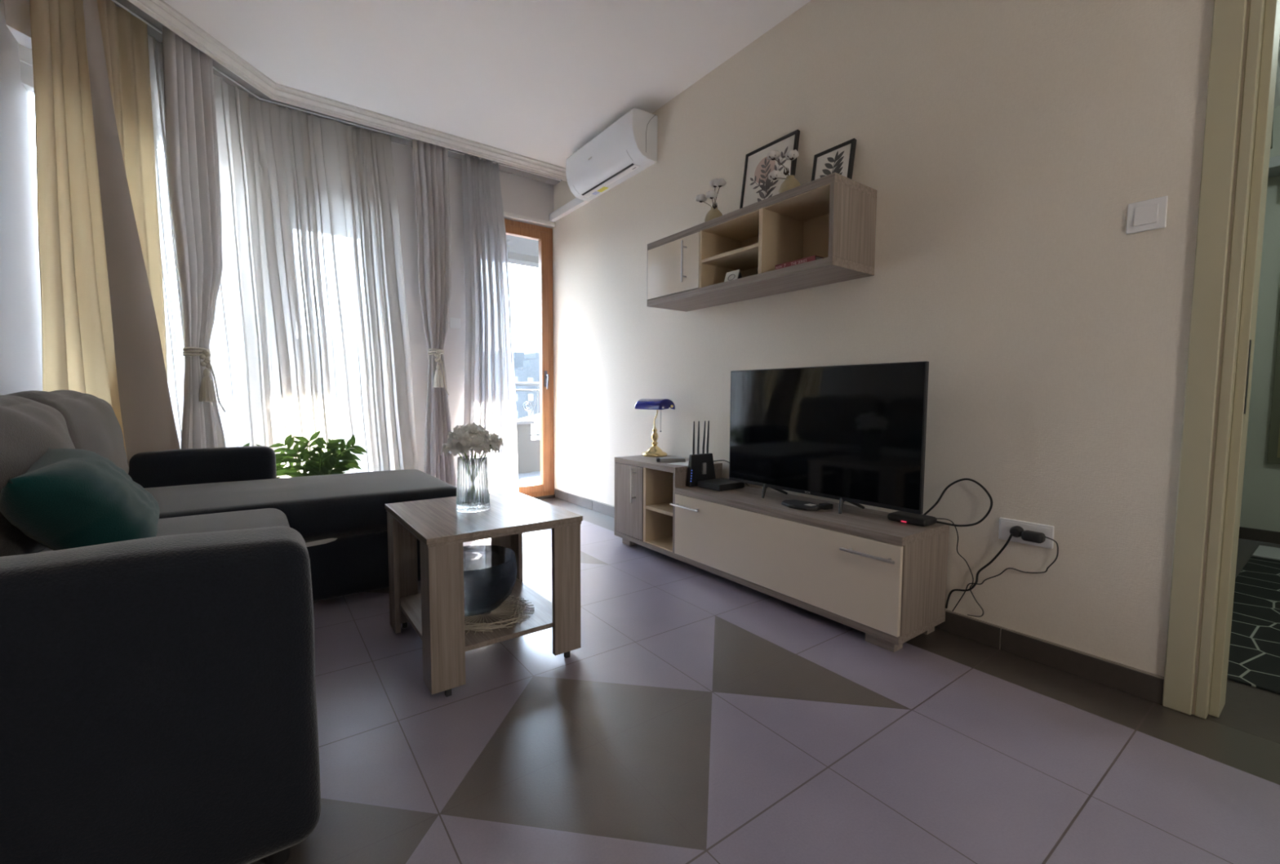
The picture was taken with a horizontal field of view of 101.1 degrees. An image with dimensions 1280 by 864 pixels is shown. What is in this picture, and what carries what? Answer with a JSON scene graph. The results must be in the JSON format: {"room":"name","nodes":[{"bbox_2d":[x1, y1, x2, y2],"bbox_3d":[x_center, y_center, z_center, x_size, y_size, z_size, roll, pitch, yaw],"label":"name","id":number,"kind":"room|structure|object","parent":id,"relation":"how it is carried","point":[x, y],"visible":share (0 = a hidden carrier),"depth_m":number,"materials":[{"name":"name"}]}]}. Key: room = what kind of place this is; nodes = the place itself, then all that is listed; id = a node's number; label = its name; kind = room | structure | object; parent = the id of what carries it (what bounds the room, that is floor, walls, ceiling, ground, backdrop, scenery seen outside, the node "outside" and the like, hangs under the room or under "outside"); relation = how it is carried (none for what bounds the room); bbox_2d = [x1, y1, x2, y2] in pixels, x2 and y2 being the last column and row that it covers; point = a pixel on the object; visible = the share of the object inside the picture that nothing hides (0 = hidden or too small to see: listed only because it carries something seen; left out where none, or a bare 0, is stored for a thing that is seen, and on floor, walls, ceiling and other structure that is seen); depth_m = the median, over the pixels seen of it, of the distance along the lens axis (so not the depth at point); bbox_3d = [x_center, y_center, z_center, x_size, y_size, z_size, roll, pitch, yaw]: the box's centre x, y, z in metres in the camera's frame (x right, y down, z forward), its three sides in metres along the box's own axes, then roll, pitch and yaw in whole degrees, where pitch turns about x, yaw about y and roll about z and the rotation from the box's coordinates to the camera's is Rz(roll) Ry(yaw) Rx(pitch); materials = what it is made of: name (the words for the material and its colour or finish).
{"room":"living room","nodes":[
{"label":"living room","id":0,"kind":"room"},
{"bbox_2d":[4,0,31,49],"bbox_3d":[-2.675,-0.654,2.680,0.255,2.723,1.560,1,4,7],"label":"wall","id":1,"kind":"structure","parent":0,"point":[17,12],"depth_m":2.21,"materials":[{"name":"white paint"}]},
{"bbox_2d":[17,43,34,93],"bbox_3d":[-2.685,-0.494,2.632,0.070,2.410,1.360,1,4,7],"label":"window","id":2,"kind":"structure","parent":1,"relation":"in","point":[25,56],"depth_m":2.30,"materials":[{"name":"white paint"}]},
{"bbox_2d":[0,0,42,395],"bbox_3d":[-1.258,-0.471,0.053,0.395,2.723,5.620,-3,5,-36],"label":"wall","id":3,"kind":"structure","parent":0,"point":[20,308],"depth_m":2.18,"materials":[{"name":"grey paint"}]},
{"bbox_2d":[391,141,553,484],"bbox_3d":[-1.690,-0.746,4.108,2.118,2.723,0.300,-3,5,-36],"label":"wall","id":4,"kind":"structure","parent":0,"point":[521,195],"depth_m":4.05,"materials":[{"name":"white paint"}]},
{"bbox_2d":[111,0,560,181],"bbox_3d":[-1.814,-2.018,3.306,0.645,0.010,3.088,3,5,36],"label":"rail","id":5,"kind":"object","parent":4,"relation":"attached to","point":[114,1],"visible":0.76,"depth_m":3.31,"materials":[{"name":"white plastic"}]},
{"bbox_2d":[29,0,180,466],"bbox_3d":[-2.380,-0.630,2.415,0.202,2.673,0.612,1,4,7],"label":"drape","id":6,"kind":"object","parent":5,"relation":"hanging from","point":[100,337],"visible":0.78,"depth_m":2.25,"materials":[{"name":"beige fabric"}]},
{"bbox_2d":[106,0,167,377],"bbox_3d":[-2.448,-0.639,2.550,0.112,2.673,0.346,1,4,8],"label":"drape","id":7,"kind":"object","parent":5,"relation":"hanging from","point":[127,33],"visible":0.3,"depth_m":2.52,"materials":[{"name":"beige fabric"}]},
{"bbox_2d":[161,26,226,448],"bbox_3d":[-2.314,-0.653,2.767,0.094,2.673,0.293,1,4,7],"label":"drape","id":8,"kind":"object","parent":5,"relation":"hanging from","point":[193,168],"visible":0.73,"depth_m":2.72,"materials":[{"name":"grey fabric"}]},
{"bbox_2d":[182,346,226,412],"bbox_3d":[-2.285,-0.271,2.751,0.148,0.336,0.127,1,4,17],"label":"tieback","id":9,"kind":"object","parent":8,"relation":"attached to","point":[207,393],"visible":0.98,"depth_m":2.74,"materials":[{"name":"beige fabric"}]},
{"bbox_2d":[147,34,418,478],"bbox_3d":[-2.230,-0.680,3.199,0.374,2.678,1.722,3,5,33],"label":"sheer curtain","id":10,"kind":"object","parent":5,"relation":"hanging from","point":[309,335],"visible":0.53,"depth_m":3.39,"materials":[{"name":"white fabric"}]},
{"bbox_2d":[411,137,457,486],"bbox_3d":[-1.477,-0.720,3.817,0.278,2.673,0.084,-2,5,-32],"label":"drape","id":11,"kind":"object","parent":5,"relation":"hanging from","point":[430,161],"visible":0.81,"depth_m":3.79,"materials":[{"name":"grey fabric"}]},
{"bbox_2d":[426,348,449,395],"bbox_3d":[-1.465,-0.435,3.824,0.130,0.336,0.114,3,5,34],"label":"tieback","id":12,"kind":"object","parent":11,"relation":"attached to","point":[438,380],"visible":0.98,"depth_m":3.78,"materials":[{"name":"beige fabric"}]},
{"bbox_2d":[461,152,518,493],"bbox_3d":[-1.183,-0.742,4.085,0.475,2.663,0.081,-3,5,-36],"label":"sheer curtain","id":13,"kind":"object","parent":5,"relation":"hanging from","point":[490,393],"visible":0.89,"depth_m":4.07,"materials":[{"name":"white fabric"}]},
{"bbox_2d":[114,0,562,185],"bbox_3d":[-1.825,-2.043,3.314,0.881,0.027,3.210,3,5,36],"label":"trim","id":14,"kind":"structure","parent":4,"relation":"attached to","point":[152,32],"depth_m":3.17,"materials":[{"name":"grey"}]},
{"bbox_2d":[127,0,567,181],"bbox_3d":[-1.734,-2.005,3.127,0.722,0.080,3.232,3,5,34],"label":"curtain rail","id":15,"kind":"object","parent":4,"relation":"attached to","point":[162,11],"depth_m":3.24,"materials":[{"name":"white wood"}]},
{"bbox_2d":[449,317,461,328],"bbox_3d":[-1.434,-0.846,4.094,0.082,0.079,0.012,-3,5,-36],"label":"light switch","id":16,"kind":"object","parent":4,"relation":"attached to","point":[455,322],"visible":1,"depth_m":4.09,"materials":[{"name":"white plastic"}]},
{"bbox_2d":[504,218,554,497],"bbox_3d":[-1.059,-0.584,4.406,0.751,2.325,0.132,-3,5,-36],"label":"door","id":17,"kind":"structure","parent":4,"relation":"in","point":[544,235],"depth_m":4.57,"materials":[{"name":"brown wood"}]},
{"bbox_2d":[503,211,555,226],"bbox_3d":[-1.044,-1.766,4.311,0.760,0.033,0.038,-3,5,-36],"label":"trim","id":18,"kind":"structure","parent":4,"relation":"attached to","point":[508,215],"depth_m":4.38,"materials":[{"name":"white paint"}]},
{"bbox_2d":[533,494,555,499],"bbox_3d":[-1.100,0.582,4.533,0.760,0.022,0.140,-3,5,-36],"label":"trim","id":19,"kind":"structure","parent":4,"relation":"attached to","point":[549,495],"depth_m":4.64,"materials":[{"name":"tile"}]},
{"bbox_2d":[506,234,538,267],"bbox_3d":[-1.027,-1.994,5.448,4.580,0.280,1.220,-3,5,-36],"label":"ceiling","id":20,"kind":"structure","parent":0,"point":[521,251],"depth_m":5.65,"materials":[{"name":"grey paint"}]},
{"bbox_2d":[518,471,540,485],"bbox_3d":[-2.091,0.620,5.183,6.800,0.090,1.750,-3,5,-36],"label":"floor","id":21,"kind":"structure","parent":0,"point":[533,477],"depth_m":5.99,"materials":[{"name":"tile"}]},
{"bbox_2d":[515,419,540,473],"bbox_3d":[-2.499,0.221,5.719,6.600,0.630,0.320,-3,5,-36],"label":"parapet","id":22,"kind":"object","parent":21,"relation":"on","point":[528,449],"visible":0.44,"depth_m":6.38,"materials":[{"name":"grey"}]},
{"bbox_2d":[515,382,540,439],"bbox_3d":[-2.426,-0.212,5.742,6.775,0.712,0.044,-3,5,-36],"label":"balcony railing","id":23,"kind":"object","parent":22,"relation":"on","point":[537,384],"visible":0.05,"depth_m":6.52,"materials":[{"name":"grey metal"}]},
{"bbox_2d":[163,0,1279,167],"bbox_3d":[0.932,-2.014,2.090,6.440,0.100,6.500,-3,5,-36],"label":"ceiling","id":24,"kind":"structure","parent":0,"point":[540,80],"depth_m":2.81,"materials":[{"name":"white paint"}]},
{"bbox_2d":[249,497,1279,863],"bbox_3d":[1.029,0.784,2.264,6.200,0.060,6.350,-3,5,-36],"label":"floor","id":25,"kind":"structure","parent":0,"point":[699,716],"depth_m":1.36,"materials":[{"name":"tile"}]},
{"bbox_2d":[0,445,456,863],"bbox_3d":[-1.355,0.395,1.933,1.591,0.741,2.414,-3,5,-36],"label":"sofa","id":26,"kind":"object","parent":25,"relation":"on","point":[158,700],"visible":0.84,"depth_m":0.89,"materials":[{"name":"fabric"}]},
{"bbox_2d":[0,395,75,556],"bbox_3d":[-1.655,0.123,1.315,0.294,0.445,0.838,-3,5,-36],"label":"cushion","id":27,"kind":"object","parent":26,"relation":"on","point":[28,428],"visible":0.48,"depth_m":1.27,"materials":[{"name":"fabric"}]},
{"bbox_2d":[5,389,128,473],"bbox_3d":[-2.213,0.068,2.022,0.304,0.461,0.888,-3,5,-36],"label":"cushion","id":28,"kind":"object","parent":26,"relation":"on","point":[92,423],"visible":0.37,"depth_m":1.95,"materials":[{"name":"fabric"}]},
{"bbox_2d":[0,448,159,550],"bbox_3d":[-1.334,0.183,1.290,0.235,0.282,0.770,-3,5,-36],"label":"throw pillow","id":29,"kind":"object","parent":26,"relation":"on","point":[68,498],"visible":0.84,"depth_m":1.11,"materials":[{"name":"teal fabric"}]},
{"bbox_2d":[38,507,289,552],"bbox_3d":[-1.374,0.427,1.419,0.763,0.212,1.203,-3,5,-36],"label":"seat cushion","id":30,"kind":"object","parent":26,"relation":"on","point":[263,517],"depth_m":1.80,"materials":[{"name":"fabric"}]},
{"bbox_2d":[144,468,456,541],"bbox_3d":[-1.683,0.352,2.460,1.495,0.197,0.879,-3,5,-36],"label":"cushion","id":31,"kind":"object","parent":26,"relation":"on","point":[350,506],"depth_m":2.31,"materials":[{"name":"fabric"}]},
{"bbox_2d":[242,442,288,478],"bbox_3d":[-2.151,0.374,2.976,0.302,0.636,0.164,-3,5,-36],"label":"potted plant","id":32,"kind":"object","parent":25,"relation":"on","point":[279,456],"visible":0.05,"depth_m":3.01,"materials":[{"name":"green plant"}]},
{"bbox_2d":[269,430,368,476],"bbox_3d":[-1.953,0.336,3.220,0.533,0.680,0.202,-3,5,-36],"label":"potted plant","id":33,"kind":"object","parent":25,"relation":"on","point":[322,463],"visible":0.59,"depth_m":3.19,"materials":[{"name":"green plant"}]},
{"bbox_2d":[384,489,582,697],"bbox_3d":[-0.583,0.525,1.921,0.514,0.490,0.605,-3,5,-36],"label":"coffee table","id":34,"kind":"object","parent":25,"relation":"on","point":[437,613],"visible":0.94,"depth_m":1.79,"materials":[{"name":"brown wood"}]},
{"bbox_2d":[456,455,489,512],"bbox_3d":[-0.604,0.185,1.904,0.118,0.190,0.118,3,5,36],"label":"glass vase","id":35,"kind":"object","parent":34,"relation":"on","point":[473,485],"visible":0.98,"depth_m":1.86,"materials":[{"name":"clear glass"}]},
{"bbox_2d":[440,422,503,458],"bbox_3d":[-0.602,0.109,1.894,0.212,0.294,0.178,-3,5,-36],"label":"bunch","id":36,"kind":"object","parent":35,"relation":"in","point":[463,439],"visible":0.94,"depth_m":1.85,"materials":[{"name":"white plant"}]},
{"bbox_2d":[400,574,552,651],"bbox_3d":[-0.584,0.650,1.929,0.466,0.016,0.545,-3,5,-36],"label":"shelf","id":37,"kind":"object","parent":34,"relation":"attached to","point":[541,619],"depth_m":1.91,"materials":[{"name":"brown wood"}]},
{"bbox_2d":[464,594,534,634],"bbox_3d":[-0.551,0.640,1.875,0.343,0.009,0.343,-3,5,-36],"label":"placemat","id":38,"kind":"object","parent":34,"relation":"on","point":[494,612],"visible":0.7,"depth_m":1.88,"materials":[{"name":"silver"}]},
{"bbox_2d":[613,454,949,652],"bbox_3d":[0.493,0.463,2.630,0.386,0.527,1.797,-3,5,-36],"label":"tv cabinet","id":39,"kind":"object","parent":25,"relation":"on","point":[863,570],"visible":0.91,"depth_m":2.17,"materials":[{"name":"brown wood"}]},
{"bbox_2d":[634,398,675,457],"bbox_3d":[0.105,-0.028,3.306,0.163,0.360,0.350,-3,5,-36],"label":"lamp","id":40,"kind":"object","parent":39,"relation":"on","point":[654,451],"visible":1,"depth_m":3.27,"materials":[{"name":"gold metal"}]},
{"bbox_2d":[645,535,672,551],"bbox_3d":[0.236,0.629,3.015,0.327,0.006,0.244,-3,5,-36],"label":"shelf","id":41,"kind":"object","parent":39,"relation":"attached to","point":[660,543],"depth_m":2.99,"materials":[{"name":"brown wood"}]},
{"bbox_2d":[645,501,672,515],"bbox_3d":[0.237,0.429,3.002,0.327,0.019,0.244,-3,5,-36],"label":"shelf","id":42,"kind":"object","parent":39,"relation":"attached to","point":[663,507],"depth_m":2.97,"materials":[{"name":"brown wood"}]},
{"bbox_2d":[656,457,685,462],"bbox_3d":[0.176,0.159,3.031,0.165,0.022,0.060,0,4,-2],"label":"remote control","id":43,"kind":"object","parent":39,"relation":"on","point":[660,459],"visible":1,"depth_m":3.00,"materials":[{"name":"grey plastic"}]},
{"bbox_2d":[669,460,688,465],"bbox_3d":[0.274,0.175,2.958,0.222,0.001,0.132,-4,5,-45],"label":"paper sheet","id":44,"kind":"object","parent":39,"relation":"on","point":[686,463],"visible":0.43,"depth_m":2.94,"materials":[{"name":"white paper"}]},
{"bbox_2d":[685,420,715,486],"bbox_3d":[0.336,0.115,2.846,0.195,0.348,0.043,-3,5,-36],"label":"router","id":45,"kind":"object","parent":39,"relation":"on","point":[700,466],"visible":0.95,"depth_m":2.83,"materials":[{"name":"black plastic"}]},
{"bbox_2d":[697,477,744,491],"bbox_3d":[0.427,0.277,2.784,0.185,0.034,0.165,-3,5,-36],"label":"box","id":46,"kind":"object","parent":39,"relation":"on","point":[720,484],"visible":0.9,"depth_m":2.74,"materials":[{"name":"black plastic"}]},
{"bbox_2d":[713,459,749,486],"bbox_3d":[0.500,0.221,2.866,0.214,0.128,0.030,3,5,35],"label":"cable","id":47,"kind":"object","parent":39,"relation":"on","point":[718,460],"visible":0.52,"depth_m":2.90,"materials":[{"name":"black plastic"}]},
{"bbox_2d":[781,499,822,510],"bbox_3d":[0.704,0.319,2.304,0.124,0.016,0.188,-3,5,-36],"label":"puck","id":48,"kind":"object","parent":39,"relation":"on","point":[795,504],"visible":1,"depth_m":2.27,"materials":[{"name":"black plastic"}]},
{"bbox_2d":[818,502,832,509],"bbox_3d":[0.798,0.319,2.264,0.048,0.022,0.035,-1,4,-24],"label":"power adapter","id":49,"kind":"object","parent":39,"relation":"on","point":[824,505],"visible":0.91,"depth_m":2.25,"materials":[{"name":"black plastic"}]},
{"bbox_2d":[728,360,928,514],"bbox_3d":[0.791,0.022,2.316,0.192,0.608,0.956,-3,5,-36],"label":"television","id":50,"kind":"object","parent":39,"relation":"on","point":[855,434],"visible":1,"depth_m":2.17,"materials":[{"name":"black plastic"}]},
{"bbox_2d":[887,511,937,526],"bbox_3d":[1.045,0.332,2.026,0.101,0.030,0.150,-3,5,-36],"label":"hub","id":51,"kind":"object","parent":39,"relation":"on","point":[922,520],"visible":0.98,"depth_m":1.99,"materials":[{"name":"black plastic"}]},
{"bbox_2d":[923,478,992,526],"bbox_3d":[1.176,0.260,1.961,0.234,0.184,0.031,4,5,43],"label":"power cable","id":52,"kind":"object","parent":39,"relation":"on","point":[961,479],"visible":0.9,"depth_m":1.95,"materials":[{"name":"black rubber"}]},
{"bbox_2d":[936,517,983,617],"bbox_3d":[1.188,0.505,1.977,0.188,0.352,0.025,4,5,42],"label":"power cable","id":53,"kind":"object","parent":39,"relation":"hanging from","point":[936,517],"visible":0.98,"depth_m":1.95,"materials":[{"name":"black rubber"}]},
{"bbox_2d":[1226,555,1279,694],"bbox_3d":[3.012,0.783,1.901,2.060,0.008,1.230,-3,5,-36],"label":"rug","id":54,"kind":"object","parent":25,"relation":"on","point":[1254,657],"visible":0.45,"depth_m":2.06,"materials":[{"name":"grey carpet"}]},
{"bbox_2d":[1252,545,1279,560],"bbox_3d":[3.897,0.726,2.792,0.340,0.010,0.830,-3,5,-36],"label":"door mat","id":55,"kind":"object","parent":25,"relation":"on","point":[1262,551],"visible":0.98,"depth_m":3.06,"materials":[{"name":"grey fabric"}]},
{"bbox_2d":[551,0,1249,714],"bbox_3d":[1.062,-0.609,2.252,0.140,2.723,6.450,-3,5,-36],"label":"wall","id":56,"kind":"structure","parent":0,"point":[1005,147],"depth_m":1.90,"materials":[{"name":"paint"}]},
{"bbox_2d":[549,197,588,222],"bbox_3d":[-0.583,-1.817,4.283,0.044,0.063,0.599,-3,5,-36],"label":"pipe cover","id":57,"kind":"object","parent":56,"relation":"attached to","point":[576,202],"visible":0.76,"depth_m":4.28,"materials":[{"name":"white plastic"}]},
{"bbox_2d":[565,107,657,201],"bbox_3d":[-0.222,-1.887,3.648,0.202,0.291,0.866,-3,5,-36],"label":"air conditioner","id":58,"kind":"object","parent":56,"relation":"attached to","point":[628,146],"visible":1,"depth_m":3.49,"materials":[{"name":"white plastic"}]},
{"bbox_2d":[646,172,876,311],"bbox_3d":[0.500,-0.864,2.602,0.339,0.350,1.205,-3,5,-36],"label":"wall shelf","id":59,"kind":"object","parent":56,"relation":"attached to","point":[832,216],"visible":1,"depth_m":2.43,"materials":[{"name":"brown wood"}]},
{"bbox_2d":[695,177,725,222],"bbox_3d":[0.368,-1.158,2.663,0.105,0.225,0.168,-3,5,-36],"label":"vase","id":60,"kind":"object","parent":59,"relation":"on","point":[714,212],"visible":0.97,"depth_m":2.63,"materials":[{"name":"brown"}]},
{"bbox_2d":[724,269,742,281],"bbox_3d":[0.454,-0.750,2.555,0.047,0.060,0.090,-3,5,-36],"label":"photo card","id":61,"kind":"object","parent":59,"relation":"on","point":[735,274],"visible":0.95,"depth_m":2.54,"materials":[{"name":"white paper"}]},
{"bbox_2d":[739,128,799,208],"bbox_3d":[0.631,-1.236,2.612,0.073,0.394,0.325,-3,5,-36],"label":"framed print","id":62,"kind":"object","parent":59,"relation":"on","point":[757,186],"visible":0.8,"depth_m":2.62,"materials":[{"name":"black"}]},
{"bbox_2d":[767,149,800,193],"bbox_3d":[0.627,-1.139,2.316,0.096,0.236,0.180,-3,5,-36],"label":"vase","id":63,"kind":"object","parent":59,"relation":"on","point":[790,182],"visible":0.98,"depth_m":2.27,"materials":[{"name":"brown"}]},
{"bbox_2d":[774,255,824,269],"bbox_3d":[0.714,-0.713,2.266,0.159,0.025,0.205,-3,5,-36],"label":"book","id":64,"kind":"object","parent":59,"relation":"on","point":[813,257],"visible":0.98,"depth_m":2.21,"materials":[{"name":"red paper"}]},
{"bbox_2d":[811,137,856,181],"bbox_3d":[0.848,-1.140,2.334,0.056,0.242,0.200,-3,5,-36],"label":"framed print","id":65,"kind":"object","parent":59,"relation":"on","point":[839,158],"visible":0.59,"depth_m":2.32,"materials":[{"name":"black"}]},
{"bbox_2d":[555,488,1164,704],"bbox_3d":[0.394,0.652,3.122,0.011,0.083,3.903,-3,5,-36],"label":"baseboard","id":66,"kind":"structure","parent":56,"relation":"attached to","point":[1128,679],"depth_m":1.77,"materials":[{"name":"tile"}]},
{"bbox_2d":[998,517,1054,548],"bbox_3d":[1.327,0.347,1.815,0.014,0.078,0.159,-3,5,-36],"label":"wall socket","id":67,"kind":"object","parent":56,"relation":"attached to","point":[1005,524],"visible":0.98,"depth_m":1.81,"materials":[{"name":"white plastic"}]},
{"bbox_2d":[1009,525,1023,537],"bbox_3d":[1.297,0.344,1.818,0.030,0.038,0.038,-3,5,-36],"label":"plug","id":68,"kind":"object","parent":67,"relation":"attached to","point":[1016,531],"visible":0.94,"depth_m":1.81,"materials":[{"name":"black plastic"}]},
{"bbox_2d":[945,533,1013,608],"bbox_3d":[1.232,0.513,1.921,0.021,0.341,0.219,-2,4,-31],"label":"power cable","id":69,"kind":"object","parent":68,"relation":"attached to","point":[1011,534],"visible":1,"depth_m":1.92,"materials":[{"name":"black plastic"}]},
{"bbox_2d":[1021,529,1045,542],"bbox_3d":[1.323,0.352,1.774,0.040,0.034,0.062,-3,5,-36],"label":"plug","id":70,"kind":"object","parent":67,"relation":"attached to","point":[1027,535],"visible":1,"depth_m":1.76,"materials":[{"name":"black plastic"}]},
{"bbox_2d":[952,536,1058,611],"bbox_3d":[1.280,0.513,1.863,0.024,0.349,0.311,-3,5,-37],"label":"power cable","id":71,"kind":"object","parent":70,"relation":"attached to","point":[1054,561],"visible":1,"depth_m":1.83,"materials":[{"name":"black rubber"}]},
{"bbox_2d":[1125,195,1168,234],"bbox_3d":[1.481,-0.634,1.542,0.015,0.089,0.086,-3,5,-36],"label":"light switch","id":72,"kind":"object","parent":56,"relation":"attached to","point":[1149,214],"visible":1,"depth_m":1.54,"materials":[{"name":"white plastic"}]},
{"bbox_2d":[1162,0,1279,719],"bbox_3d":[1.911,-0.246,1.102,0.166,2.160,1.045,-3,5,-36],"label":"door frame","id":73,"kind":"structure","parent":56,"relation":"in","point":[1228,17],"depth_m":1.44,"materials":[{"name":"beige paint"}]},
{"bbox_2d":[1239,104,1279,531],"bbox_3d":[4.514,-0.618,2.608,0.140,2.723,1.960,-3,5,-36],"label":"wall","id":74,"kind":"structure","parent":0,"point":[1260,497],"depth_m":3.31,"materials":[{"name":"grey paint"}]},
{"bbox_2d":[1238,526,1279,544],"bbox_3d":[4.431,0.704,2.672,0.015,0.075,1.910,-3,5,-36],"label":"baseboard","id":75,"kind":"structure","parent":74,"relation":"attached to","point":[1247,533],"depth_m":3.34,"materials":[{"name":"tile"}]},
{"bbox_2d":[1266,309,1279,463],"bbox_3d":[4.156,-0.532,2.961,0.030,1.500,0.740,-3,5,-36],"label":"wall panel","id":76,"kind":"object","parent":74,"relation":"attached to","point":[1273,446],"visible":1,"depth_m":3.27,"materials":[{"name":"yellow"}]},
{"bbox_2d":[1267,155,1279,177],"bbox_3d":[4.197,-1.495,2.684,0.220,0.200,1.355,-3,5,-36],"label":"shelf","id":77,"kind":"object","parent":74,"relation":"attached to","point":[1274,162],"visible":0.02,"depth_m":3.13,"materials":[{"name":"grey"}]},
{"bbox_3d":[2.724,-0.626,2.603,2.960,2.723,0.140,-3,5,-36],"label":"wall","id":78,"kind":"structure","parent":0,"visible":0},
{"bbox_2d":[1270,115,1273,148],"bbox_3d":[3.446,-1.766,2.925,0.568,0.300,0.059,-3,5,-36],"label":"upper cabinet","id":79,"kind":"object","parent":78,"relation":"attached to","point":[1271,146],"visible":0.1,"depth_m":3.03,"materials":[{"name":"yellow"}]},
{"bbox_2d":[1273,61,1279,108],"bbox_3d":[2.754,-1.951,2.395,2.860,0.050,0.080,-3,5,-36],"label":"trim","id":80,"kind":"structure","parent":78,"relation":"attached to","point":[1277,98],"depth_m":3.07,"materials":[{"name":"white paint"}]},
{"label":"outside","id":81,"kind":"structure","parent":0,"visible":0},
{"bbox_3d":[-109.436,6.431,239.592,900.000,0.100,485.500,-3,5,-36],"label":"ground","id":82,"kind":"structure","parent":81,"visible":0},
{"bbox_2d":[514,369,526,419],"bbox_3d":[-24.968,1.921,95.845,6.000,28.900,8.050,-3,5,-36],"label":"apartment building","id":83,"kind":"structure","parent":82,"relation":"on","point":[520,375],"depth_m":93.17,"materials":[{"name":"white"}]},
{"bbox_2d":[513,351,537,367],"bbox_3d":[-30.419,-2.672,130.278,8.000,33.400,8.050,-3,5,-36],"label":"apartment building","id":84,"kind":"structure","parent":82,"relation":"on","point":[518,357],"depth_m":126.01,"materials":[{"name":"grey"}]},
{"bbox_2d":[513,349,539,354],"bbox_3d":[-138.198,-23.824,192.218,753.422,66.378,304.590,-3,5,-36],"label":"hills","id":85,"kind":"structure","parent":82,"relation":"on","point":[529,351],"depth_m":369.83,"materials":[{"name":"white"}]},
{"bbox_2d":[514,360,539,416],"bbox_3d":[-21.213,1.190,101.746,6.000,29.600,8.050,-3,5,-36],"label":"apartment building","id":86,"kind":"structure","parent":82,"relation":"on","point":[532,368],"depth_m":97.38,"materials":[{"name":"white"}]},
{"bbox_2d":[524,352,539,367],"bbox_3d":[-24.897,-4.399,141.426,10.000,35.400,8.050,-3,5,-36],"label":"apartment building","id":87,"kind":"structure","parent":82,"relation":"on","point":[532,355],"depth_m":135.41,"materials":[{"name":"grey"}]},
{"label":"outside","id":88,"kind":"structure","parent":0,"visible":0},
{"bbox_2d":[516,413,540,439],"bbox_3d":[-0.768,0.302,13.723,8.200,1.750,5.400,-3,5,-36],"label":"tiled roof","id":89,"kind":"structure","parent":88,"point":[534,427],"depth_m":13.58,"materials":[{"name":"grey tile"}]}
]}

